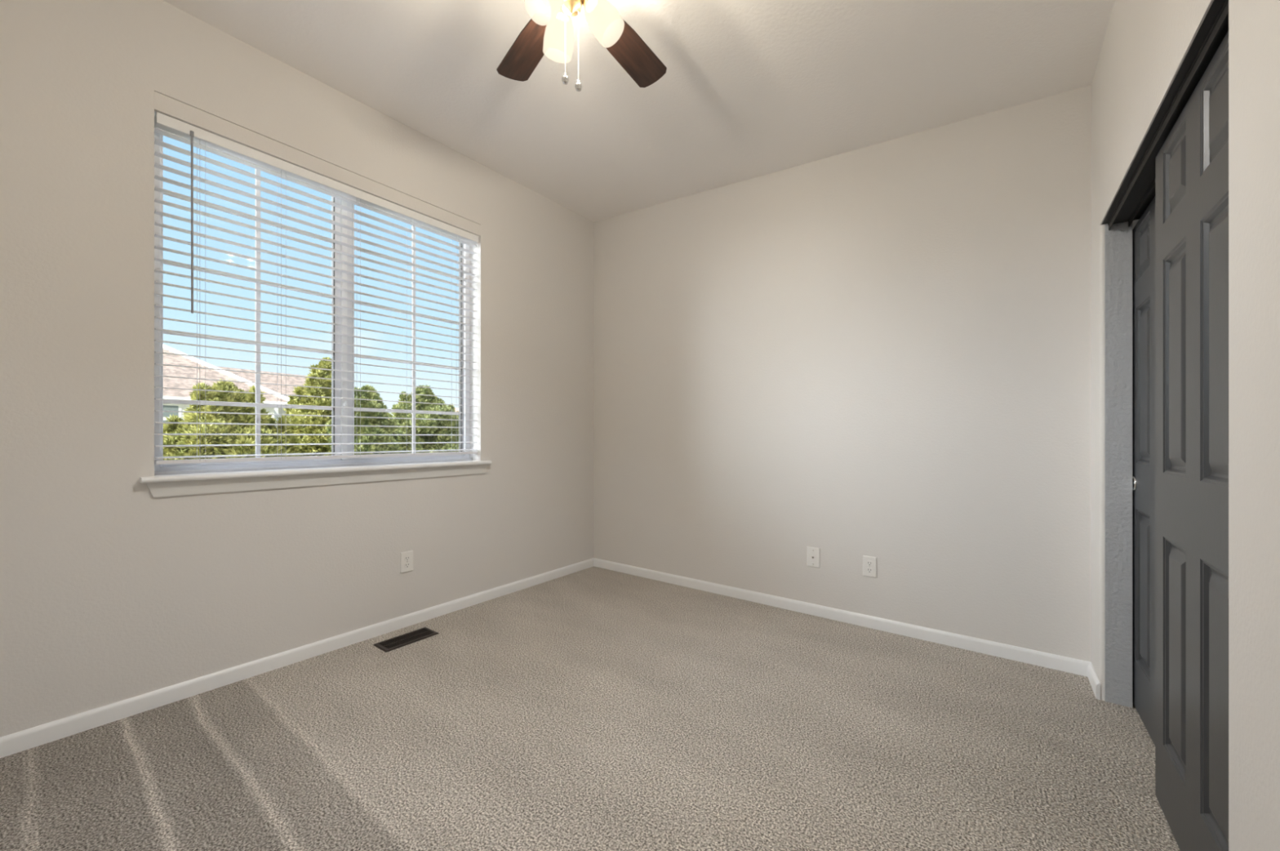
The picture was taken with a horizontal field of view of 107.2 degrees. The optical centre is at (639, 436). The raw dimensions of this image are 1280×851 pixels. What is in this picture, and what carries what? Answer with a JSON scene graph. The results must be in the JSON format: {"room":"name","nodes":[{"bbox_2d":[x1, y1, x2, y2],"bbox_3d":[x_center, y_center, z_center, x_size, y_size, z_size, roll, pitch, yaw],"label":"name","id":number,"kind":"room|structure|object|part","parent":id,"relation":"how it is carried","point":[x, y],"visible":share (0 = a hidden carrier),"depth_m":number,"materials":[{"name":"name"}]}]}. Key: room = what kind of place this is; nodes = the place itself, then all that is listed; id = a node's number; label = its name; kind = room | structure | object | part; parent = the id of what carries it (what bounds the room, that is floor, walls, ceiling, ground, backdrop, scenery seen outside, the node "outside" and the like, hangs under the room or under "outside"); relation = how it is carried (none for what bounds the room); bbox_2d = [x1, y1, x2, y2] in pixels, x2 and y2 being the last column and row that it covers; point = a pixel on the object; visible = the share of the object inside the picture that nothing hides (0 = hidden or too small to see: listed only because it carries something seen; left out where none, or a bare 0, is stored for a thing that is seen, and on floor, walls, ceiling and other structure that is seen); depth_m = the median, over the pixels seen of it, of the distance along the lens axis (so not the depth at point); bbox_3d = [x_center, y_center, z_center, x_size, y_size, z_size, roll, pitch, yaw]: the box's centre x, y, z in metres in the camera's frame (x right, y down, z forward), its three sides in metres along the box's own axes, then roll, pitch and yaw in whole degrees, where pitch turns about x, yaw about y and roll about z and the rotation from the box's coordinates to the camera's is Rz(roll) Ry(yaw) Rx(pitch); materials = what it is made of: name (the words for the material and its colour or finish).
{"room":"empty bedroom","nodes":[
{"label":"empty bedroom","id":0,"kind":"room"},
{"bbox_2d":[0,0,593,737],"bbox_3d":[-1.467,-0.421,2.707,0.170,3.270,3.650,0,0,37],"label":"wall","id":1,"kind":"structure","parent":0,"point":[112,590],"depth_m":1.95,"materials":[{"name":"white paint"}]},
{"bbox_2d":[0,557,594,757],"bbox_3d":[-1.409,1.061,2.631,0.013,0.066,3.400,0,0,37],"label":"baseboard","id":2,"kind":"structure","parent":1,"relation":"attached to","point":[15,742],"depth_m":2.11,"materials":[{"name":"white wood"}]},
{"bbox_2d":[139,111,491,497],"bbox_3d":[-1.563,-0.576,2.564,0.238,1.643,1.609,0,0,37],"label":"window","id":3,"kind":"structure","parent":1,"relation":"in","point":[169,479],"depth_m":2.46,"materials":[{"name":"white plastic"}]},
{"bbox_3d":[-1.858,-0.626,2.324,0.030,1.514,0.722,0,0,37],"label":"sash","id":4,"kind":"part","parent":3,"relation":"part of","materials":[{"name":"white plastic"}]},
{"bbox_3d":[-1.541,0.174,2.547,0.183,0.022,1.609,0,0,37],"label":"sill","id":5,"kind":"part","parent":3,"relation":"part of","materials":[{"name":"white wood"}]},
{"bbox_2d":[154,111,478,464],"bbox_3d":[-1.538,-0.602,2.535,0.079,1.436,1.498,0,0,37],"label":"window blind","id":6,"kind":"object","parent":3,"relation":"attached to","point":[164,125],"visible":0.94,"depth_m":2.33,"materials":[{"name":"white plastic"}]},
{"bbox_3d":[-1.911,-0.584,2.057,0.056,1.385,0.019,0,0,37],"label":"ladder cord","id":7,"kind":"part","parent":6,"relation":"part of","materials":[{"name":"white fabric"}]},
{"bbox_3d":[-1.737,-0.584,2.289,0.056,1.385,0.019,0,0,37],"label":"ladder cord","id":8,"kind":"part","parent":6,"relation":"part of","materials":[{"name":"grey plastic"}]},
{"bbox_3d":[-1.546,0.108,2.542,0.052,0.016,1.498,0,0,37],"label":"rail","id":9,"kind":"part","parent":6,"relation":"part of","materials":[{"name":"white plastic"}]},
{"bbox_3d":[-1.535,-0.584,2.556,0.056,1.385,0.019,0,0,37],"label":"ladder cord","id":10,"kind":"part","parent":6,"relation":"part of","materials":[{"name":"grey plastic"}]},
{"bbox_3d":[-1.358,-0.584,2.792,0.056,1.385,0.019,0,0,37],"label":"ladder cord","id":11,"kind":"part","parent":6,"relation":"part of","materials":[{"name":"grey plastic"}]},
{"bbox_3d":[-1.423,-0.626,2.901,0.030,1.514,0.724,0,0,37],"label":"sash","id":12,"kind":"part","parent":3,"relation":"part of","materials":[{"name":"white plastic"}]},
{"bbox_2d":[154,91,480,236],"bbox_3d":[-1.514,-1.359,2.518,0.021,0.076,1.514,0,0,37],"label":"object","id":13,"kind":"structure","parent":1,"relation":"attached to","point":[164,104],"depth_m":2.30,"materials":[{"name":"white paint"}]},
{"bbox_2d":[400,550,413,573],"bbox_3d":[-1.343,0.723,2.722,0.009,0.117,0.072,0,0,37],"label":"power outlet","id":14,"kind":"object","parent":1,"relation":"attached to","point":[406,557],"visible":1,"depth_m":2.72,"materials":[{"name":"white plastic"}]},
{"bbox_2d":[404,555,409,560],"bbox_3d":[-1.341,0.703,2.720,0.003,0.034,0.029,0,0,37],"label":"receptacle","id":15,"kind":"object","parent":14,"relation":"attached to","point":[406,557],"depth_m":2.72,"materials":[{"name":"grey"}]},
{"bbox_2d":[404,561,409,568],"bbox_3d":[-1.341,0.742,2.720,0.003,0.034,0.029,0,0,37],"label":"receptacle","id":16,"kind":"object","parent":14,"relation":"attached to","point":[406,563],"depth_m":2.72,"materials":[{"name":"grey plastic"}]},
{"bbox_2d":[0,565,1180,850],"bbox_3d":[0.091,1.154,1.451,3.870,0.120,3.520,0,0,37],"label":"floor","id":17,"kind":"structure","parent":0,"point":[593,708],"depth_m":1.67,"materials":[{"name":"carpet"}]},
{"bbox_2d":[373,626,439,652],"bbox_3d":[-1.256,1.090,2.545,0.142,0.006,0.287,0,0,37],"label":"floor vent","id":18,"kind":"object","parent":17,"relation":"in","point":[399,641],"visible":1,"depth_m":2.53,"materials":[{"name":"brown metal"}]},
{"bbox_2d":[162,0,1114,222],"bbox_3d":[0.083,-1.823,1.538,4.212,0.665,3.850,0,0,37],"label":"ceiling","id":19,"kind":"structure","parent":0,"point":[748,89],"depth_m":2.20,"materials":[{"name":"white paint"}]},
{"bbox_2d":[496,0,666,91],"bbox_3d":[-0.206,-1.399,1.548,0.978,0.560,0.949,0,0,37],"label":"ceiling fan","id":20,"kind":"object","parent":19,"relation":"hanging from","point":[549,30],"visible":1,"depth_m":1.63,"materials":[{"name":"brown wood"}]},
{"bbox_3d":[-0.420,-1.456,1.780,0.132,0.006,0.357,-11,7,-37],"label":"fan blade","id":21,"kind":"part","parent":20,"relation":"part of","materials":[{"name":"brown wood"}]},
{"bbox_3d":[-0.292,-1.344,1.448,0.100,0.139,0.127,0,0,37],"label":"lamp shade","id":22,"kind":"part","parent":20,"relation":"part of","materials":[{"name":"white glass"}]},
{"bbox_3d":[-0.274,-1.339,1.587,0.111,0.138,0.100,0,0,37],"label":"lamp shade","id":23,"kind":"part","parent":20,"relation":"part of","materials":[{"name":"white glass"}]},
{"bbox_3d":[-0.241,-1.287,1.521,0.002,0.239,0.002,0,0,37],"label":"pull chain","id":24,"kind":"part","parent":20,"relation":"part of","materials":[{"name":"grey metal"}]},
{"bbox_3d":[-0.241,-1.153,1.521,0.023,0.037,0.023,0,0,37],"label":"chain knob","id":25,"kind":"part","parent":20,"relation":"part of","materials":[{"name":"silver metal"}]},
{"bbox_3d":[-0.200,-1.279,1.531,0.002,0.254,0.002,0,0,37],"label":"pull chain","id":26,"kind":"part","parent":20,"relation":"part of","materials":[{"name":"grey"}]},
{"bbox_3d":[-0.200,-1.138,1.531,0.023,0.037,0.023,0,0,37],"label":"chain knob","id":27,"kind":"part","parent":20,"relation":"part of","materials":[{"name":"silver metal"}]},
{"bbox_3d":[-0.116,-1.346,1.530,0.130,0.139,0.100,0,0,1],"label":"lamp shade","id":28,"kind":"part","parent":20,"relation":"part of","materials":[{"name":"white glass"}]},
{"bbox_3d":[-0.035,-1.456,1.790,0.132,0.006,0.357,-11,-6,34],"label":"fan blade","id":29,"kind":"part","parent":20,"relation":"part of","materials":[{"name":"brown wood"}]},
{"bbox_2d":[593,84,1091,662],"bbox_3d":[1.251,-0.421,2.849,4.000,3.270,0.150,0,0,37],"label":"wall","id":30,"kind":"structure","parent":0,"point":[882,351],"depth_m":2.70,"materials":[{"name":"white paint"}]},
{"bbox_2d":[806,546,820,568],"bbox_3d":[1.060,0.741,2.891,0.078,0.121,0.014,0,0,37],"label":"cable plate","id":31,"kind":"object","parent":30,"relation":"attached to","point":[813,553],"visible":1,"depth_m":2.89,"materials":[{"name":"white plastic"}]},
{"bbox_2d":[593,557,1091,676],"bbox_3d":[0.833,1.061,3.062,3.049,0.066,0.013,0,0,37],"label":"baseboard","id":32,"kind":"structure","parent":30,"relation":"attached to","point":[1051,660],"depth_m":2.67,"materials":[{"name":"white wood"}]},
{"bbox_2d":[862,555,876,577],"bbox_3d":[1.315,0.746,2.702,0.072,0.117,0.009,0,0,37],"label":"power outlet","id":33,"kind":"object","parent":30,"relation":"attached to","point":[869,562],"visible":1,"depth_m":2.70,"materials":[{"name":"white plastic"}]},
{"bbox_2d":[866,560,872,566],"bbox_3d":[1.313,0.726,2.700,0.029,0.034,0.003,0,0,37],"label":"receptacle","id":34,"kind":"object","parent":33,"relation":"attached to","point":[869,562],"depth_m":2.70,"materials":[{"name":"grey plastic"}]},
{"bbox_2d":[866,566,872,573],"bbox_3d":[1.313,0.765,2.700,0.029,0.034,0.003,0,0,37],"label":"receptacle","id":35,"kind":"object","parent":33,"relation":"attached to","point":[869,569],"depth_m":2.70,"materials":[{"name":"grey plastic"}]},
{"bbox_2d":[1132,218,1139,229],"bbox_3d":[1.807,-0.006,1.091,0.695,2.400,1.910,0,0,37],"label":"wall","id":36,"kind":"structure","parent":0,"point":[1134,222],"depth_m":2.01,"materials":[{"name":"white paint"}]},
{"bbox_2d":[1091,0,1279,850],"bbox_3d":[1.068,-0.421,0.765,0.093,3.270,3.400,0,0,37],"label":"wall","id":37,"kind":"structure","parent":0,"point":[1146,43],"depth_m":0.83,"materials":[{"name":"white paint"}]},
{"bbox_2d":[1087,662,1100,699],"bbox_3d":[1.022,1.061,0.791,0.013,0.066,3.387,0,0,37],"label":"baseboard","id":38,"kind":"structure","parent":37,"relation":"attached to","point":[1093,678],"depth_m":2.02,"materials":[{"name":"white wood"}]},
{"bbox_2d":[1105,221,1132,707],"bbox_3d":[1.550,0.108,1.393,0.079,1.972,1.381,0,0,37],"label":"trim","id":39,"kind":"structure","parent":37,"relation":"attached to","point":[1118,240],"depth_m":1.93,"materials":[{"name":"grey paint"}]},
{"bbox_2d":[1102,0,1225,224],"bbox_3d":[1.604,-0.887,1.352,0.234,0.022,1.341,0,0,37],"label":"trim","id":40,"kind":"structure","parent":37,"relation":"attached to","point":[1216,5],"depth_m":1.21,"materials":[{"name":"black paint"}]},
{"bbox_2d":[1107,0,1228,230],"bbox_3d":[1.578,-0.861,1.372,0.131,0.030,1.333,0,0,37],"label":"door track","id":41,"kind":"object","parent":37,"relation":"attached to","point":[1140,192],"visible":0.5,"depth_m":1.34,"materials":[{"name":"black metal"}]},
{"bbox_3d":[1.574,-0.857,1.375,0.003,0.022,1.333,0,0,37],"label":"rail","id":42,"kind":"part","parent":41,"relation":"part of","materials":[{"name":"black metal"}]},
{"bbox_2d":[1132,195,1155,744],"bbox_3d":[1.818,0.121,1.649,0.038,1.922,0.725,0,0,37],"label":"door","id":43,"kind":"structure","parent":41,"relation":"hanging from","point":[1144,232],"depth_m":1.77,"materials":[{"name":"grey paint"}]},
{"bbox_3d":[1.983,0.189,1.896,0.004,0.056,0.056,0,0,37],"label":"finger pull","id":44,"kind":"part","parent":43,"relation":"part of","materials":[{"name":"silver metal"}]},
{"bbox_3d":[1.911,-0.713,1.787,0.012,0.206,0.208,0,0,37],"label":"panel","id":45,"kind":"part","parent":43,"relation":"part of","materials":[{"name":"grey paint"}]},
{"bbox_3d":[1.911,-0.201,1.787,0.012,0.614,0.208,0,0,37],"label":"panel","id":46,"kind":"part","parent":43,"relation":"part of","materials":[{"name":"grey paint"}]},
{"bbox_3d":[1.911,0.588,1.787,0.012,0.601,0.208,0,0,37],"label":"panel","id":47,"kind":"part","parent":43,"relation":"part of","materials":[{"name":"grey paint"}]},
{"bbox_2d":[1155,31,1228,850],"bbox_3d":[1.359,0.121,1.137,0.034,1.922,0.695,0,0,37],"label":"door","id":48,"kind":"structure","parent":41,"relation":"hanging from","point":[1192,162],"depth_m":1.16,"materials":[{"name":"grey paint"}]},
{"bbox_3d":[1.450,-0.713,1.275,0.012,0.206,0.205,0,0,37],"label":"panel","id":49,"kind":"part","parent":48,"relation":"part of","materials":[{"name":"grey paint"}]},
{"bbox_3d":[1.450,-0.201,1.275,0.012,0.614,0.205,0,0,37],"label":"panel","id":50,"kind":"part","parent":48,"relation":"part of","materials":[{"name":"grey paint"}]},
{"bbox_3d":[1.450,0.588,1.275,0.012,0.601,0.205,0,0,37],"label":"panel","id":51,"kind":"part","parent":48,"relation":"part of","materials":[{"name":"grey paint"}]},
{"bbox_3d":[1.262,-0.713,1.026,0.012,0.206,0.210,0,0,37],"label":"panel","id":52,"kind":"part","parent":48,"relation":"part of","materials":[{"name":"grey paint"}]},
{"bbox_3d":[1.262,-0.201,1.026,0.012,0.614,0.210,0,0,37],"label":"panel","id":53,"kind":"part","parent":48,"relation":"part of","materials":[{"name":"grey paint"}]},
{"bbox_3d":[1.262,0.588,1.026,0.012,0.601,0.210,0,0,37],"label":"panel","id":54,"kind":"part","parent":48,"relation":"part of","materials":[{"name":"grey paint"}]},
{"label":"outside","id":55,"kind":"structure","parent":0,"visible":0},
{"bbox_3d":[-18.412,4.094,30.094,59.800,0.200,100.000,0,0,37],"label":"ground","id":56,"kind":"structure","parent":55,"visible":0},
{"bbox_2d":[163,378,302,459],"bbox_3d":[-5.471,1.604,6.229,1.740,4.779,1.191,0,0,-43],"label":"evergreen tree","id":57,"kind":"object","parent":56,"relation":"on","point":[220,385],"visible":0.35,"depth_m":6.10,"materials":[{"name":"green plant"}]},
{"bbox_2d":[163,344,307,427],"bbox_3d":[-15.716,0.618,12.536,7.240,6.752,14.200,0,0,37],"label":"house","id":58,"kind":"structure","parent":56,"relation":"on","point":[171,371],"depth_m":13.64,"materials":[{"name":"white paint"}]},
{"bbox_3d":[-11.877,-0.456,11.922,0.010,0.640,0.320,0,0,37],"label":"pane","id":59,"kind":"part","parent":58,"relation":"part of","materials":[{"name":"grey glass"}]},
{"bbox_3d":[-11.790,1.494,15.244,0.150,5.000,0.150,0,0,37],"label":"porch post","id":60,"kind":"part","parent":58,"relation":"part of","materials":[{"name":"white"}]},
{"bbox_2d":[279,356,355,456],"bbox_3d":[-5.623,1.244,8.743,1.560,5.501,2.075,0,0,42],"label":"evergreen tree","id":61,"kind":"object","parent":56,"relation":"on","point":[308,391],"visible":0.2,"depth_m":8.42,"materials":[{"name":"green plant"}]},
{"bbox_2d":[325,384,400,454],"bbox_3d":[-4.565,1.550,8.005,0.908,4.888,1.229,0,0,37],"label":"evergreen tree","id":62,"kind":"object","parent":56,"relation":"on","point":[364,394],"visible":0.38,"depth_m":7.89,"materials":[{"name":"green plant"}]},
{"bbox_2d":[387,384,458,453],"bbox_3d":[-5.345,1.330,11.913,1.911,5.328,2.716,0,0,43],"label":"evergreen tree","id":63,"kind":"object","parent":56,"relation":"on","point":[419,398],"visible":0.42,"depth_m":11.64,"materials":[{"name":"green plant"}]}
]}

